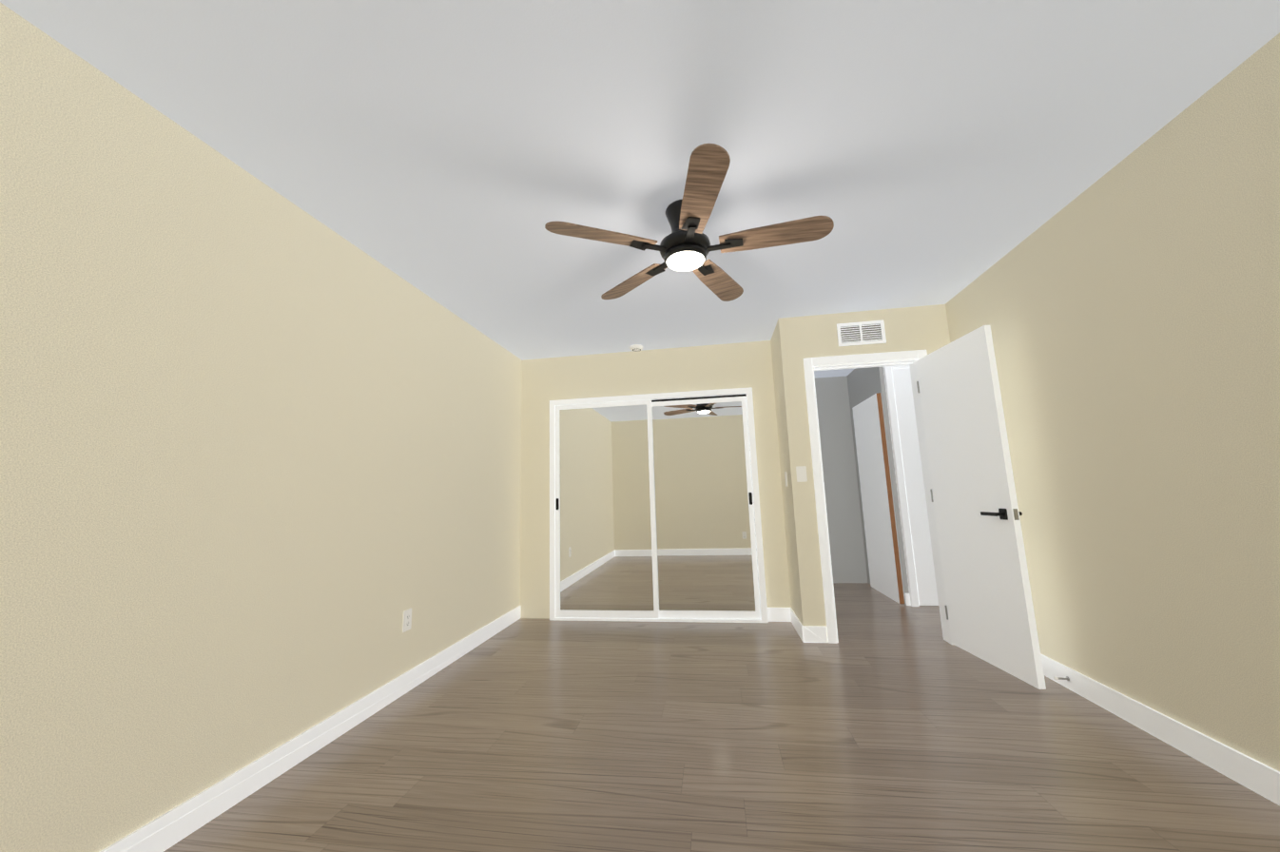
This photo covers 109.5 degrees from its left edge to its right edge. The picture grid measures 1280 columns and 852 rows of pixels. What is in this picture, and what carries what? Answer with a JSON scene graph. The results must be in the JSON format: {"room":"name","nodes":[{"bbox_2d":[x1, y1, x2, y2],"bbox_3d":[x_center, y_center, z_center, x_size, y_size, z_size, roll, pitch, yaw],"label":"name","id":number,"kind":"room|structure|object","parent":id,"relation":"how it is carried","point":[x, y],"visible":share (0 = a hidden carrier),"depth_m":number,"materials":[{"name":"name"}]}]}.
{"room":"empty bedroom","nodes":[
{"label":"empty bedroom","id":0,"kind":"room"},
{"bbox_2d":[0,2,522,851],"bbox_3d":[-1.531,0.257,2.279,0.120,2.440,4.420,-3,-9,9],"label":"wall","id":1,"kind":"structure","parent":0,"point":[259,467],"depth_m":1.60,"materials":[{"name":"beige paint"}]},
{"bbox_2d":[99,605,521,851],"bbox_3d":[-1.423,1.407,2.119,0.017,0.112,4.133,-3,-9,9],"label":"baseboard","id":2,"kind":"structure","parent":1,"relation":"attached to","point":[176,824],"depth_m":1.84,"materials":[{"name":"white paint"}]},
{"bbox_2d":[402,608,411,632],"bbox_3d":[-1.361,1.136,2.646,0.008,0.116,0.072,-3,-9,9],"label":"electrical outlet plate","id":3,"kind":"object","parent":1,"relation":"attached to","point":[407,621],"visible":1,"depth_m":2.64,"materials":[{"name":"white plastic"}]},
{"bbox_2d":[0,0,1279,378],"bbox_3d":[1.529,-1.054,2.802,6.500,0.120,6.300,-3,-9,9],"label":"ceiling","id":4,"kind":"structure","parent":0,"point":[455,156],"depth_m":1.67,"materials":[{"name":"white paint"}]},
{"bbox_2d":[629,344,642,351],"bbox_3d":[-0.033,-0.719,4.184,0.128,0.034,0.128,-3,-9,9],"label":"smoke detector","id":5,"kind":"object","parent":4,"relation":"attached to","point":[636,347],"visible":1,"depth_m":4.14,"materials":[{"name":"white plastic"}]},
{"bbox_2d":[544,143,833,301],"bbox_3d":[0.247,-0.908,2.140,1.237,0.287,1.255,-3,-9,9],"label":"ceiling fan","id":6,"kind":"object","parent":4,"relation":"hanging from","point":[685,245],"visible":1,"depth_m":2.04,"materials":[{"name":"brown wood"}]},
{"bbox_2d":[519,340,791,619],"bbox_3d":[0.114,0.492,4.178,2.520,2.440,0.120,-3,-9,9],"label":"wall","id":7,"kind":"structure","parent":0,"point":[544,381],"depth_m":4.21,"materials":[{"name":"beige paint"}]},
{"bbox_2d":[549,387,768,622],"bbox_3d":[0.101,0.697,4.060,1.890,2.000,0.054,-3,-9,9],"label":"mirrored closet doors","id":8,"kind":"structure","parent":7,"relation":"in","point":[654,509],"depth_m":4.04,"materials":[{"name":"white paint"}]},
{"bbox_2d":[163,582,1279,851],"bbox_3d":[1.607,1.476,2.420,6.500,0.120,6.300,-3,-9,9],"label":"floor","id":9,"kind":"structure","parent":0,"point":[884,724],"depth_m":1.84,"materials":[{"name":"brown wood"}]},
{"bbox_2d":[814,376,867,582],"bbox_3d":[2.039,0.632,5.503,1.100,2.440,0.120,-3,-9,9],"label":"wall","id":10,"kind":"structure","parent":0,"point":[848,564],"depth_m":5.38,"materials":[{"name":"grey paint"}]},
{"bbox_2d":[770,304,950,635],"bbox_3d":[2.963,0.288,3.411,3.600,2.440,0.530,-3,-9,9],"label":"wall","id":11,"kind":"structure","parent":0,"point":[795,341],"depth_m":3.46,"materials":[{"name":"beige paint"}]},
{"bbox_2d":[784,471,787,486],"bbox_3d":[1.177,0.429,3.646,0.010,0.116,0.072,-3,-9,9],"label":"light switch","id":12,"kind":"object","parent":11,"relation":"attached to","point":[785,476],"visible":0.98,"depth_m":3.63,"materials":[{"name":"white plastic"}]},
{"bbox_2d":[788,607,807,642],"bbox_3d":[1.216,1.534,3.506,0.017,0.112,0.546,-3,-9,9],"label":"baseboard","id":13,"kind":"structure","parent":11,"relation":"attached to","point":[802,630],"depth_m":3.40,"materials":[{"name":"white paint"}]},
{"bbox_2d":[795,465,807,482],"bbox_3d":[1.218,0.362,3.408,0.072,0.116,0.010,-3,-9,9],"label":"light switch","id":14,"kind":"object","parent":11,"relation":"attached to","point":[801,472],"visible":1,"depth_m":3.41,"materials":[{"name":"white plastic"}]},
{"bbox_2d":[836,319,886,346],"bbox_3d":[1.704,-0.714,3.484,0.340,0.180,0.014,-3,-9,9],"label":"air vent","id":15,"kind":"object","parent":11,"relation":"in","point":[863,333],"visible":1,"depth_m":3.48,"materials":[{"name":"white metal"}]},
{"bbox_2d":[803,349,952,644],"bbox_3d":[1.752,0.494,3.369,0.884,2.095,0.152,-3,-9,9],"label":"door frame","id":16,"kind":"structure","parent":11,"relation":"attached to","point":[809,363],"depth_m":3.37,"materials":[{"name":"white paint"}]},
{"bbox_2d":[915,325,1046,689],"bbox_3d":[2.118,0.445,2.881,0.171,2.000,0.740,-3,-9,9],"label":"door leaf","id":17,"kind":"structure","parent":11,"relation":"in","point":[990,612],"depth_m":2.78,"materials":[{"name":"white paint"}]},
{"bbox_2d":[846,367,877,583],"bbox_3d":[2.567,0.533,4.955,0.120,2.440,1.050,-3,-9,9],"label":"wall","id":18,"kind":"structure","parent":0,"point":[862,384],"depth_m":5.18,"materials":[{"name":"grey paint"}]},
{"bbox_2d":[852,392,904,603],"bbox_3d":[2.448,0.715,4.699,0.040,1.988,0.796,-3,-9,9],"label":"door","id":19,"kind":"structure","parent":18,"relation":"in","point":[881,531],"depth_m":4.58,"materials":[{"name":"white paint"}]},
{"bbox_2d":[874,367,909,605],"bbox_3d":[3.648,0.386,4.202,2.500,2.440,0.120,-3,-9,9],"label":"wall","id":20,"kind":"structure","parent":0,"point":[880,379],"depth_m":4.33,"materials":[{"name":"grey paint"}]},
{"bbox_2d":[882,365,919,606],"bbox_3d":[2.916,0.476,4.221,0.968,2.313,0.050,-3,-9,9],"label":"door frame","id":21,"kind":"structure","parent":20,"relation":"attached to","point":[901,495],"depth_m":4.26,"materials":[{"name":"white paint"}]},
{"bbox_2d":[904,593,911,605],"bbox_3d":[3.569,1.460,3.495,2.555,0.112,0.980,-3,-9,9],"label":"baseboard","id":22,"kind":"structure","parent":20,"relation":"attached to","point":[907,599],"depth_m":4.15,"materials":[{"name":"white paint"}]},
{"bbox_2d":[892,368,938,605],"bbox_3d":[2.913,0.512,4.189,0.840,2.208,0.094,-3,-9,9],"label":"closet door","id":23,"kind":"structure","parent":20,"relation":"in","point":[923,563],"depth_m":4.24,"materials":[{"name":"white paint"}]},
{"bbox_2d":[945,32,1279,771],"bbox_3d":[2.108,0.010,1.390,0.120,2.440,3.770,-3,-9,9],"label":"wall","id":24,"kind":"structure","parent":0,"point":[1128,308],"depth_m":1.82,"materials":[{"name":"beige paint"}]},
{"bbox_2d":[1040,653,1279,805],"bbox_3d":[2.091,1.178,1.323,0.017,0.112,3.574,-3,-9,9],"label":"baseboard","id":25,"kind":"structure","parent":24,"relation":"attached to","point":[1262,779],"depth_m":1.83,"materials":[{"name":"white paint"}]},
{"bbox_2d":[1053,676,1069,680],"bbox_3d":[2.228,1.336,2.391,0.066,0.024,0.024,-3,-9,9],"label":"door stop","id":26,"kind":"object","parent":25,"relation":"attached to","point":[1067,678],"visible":1,"depth_m":2.39,"materials":[{"name":"silver metal"}]}
]}

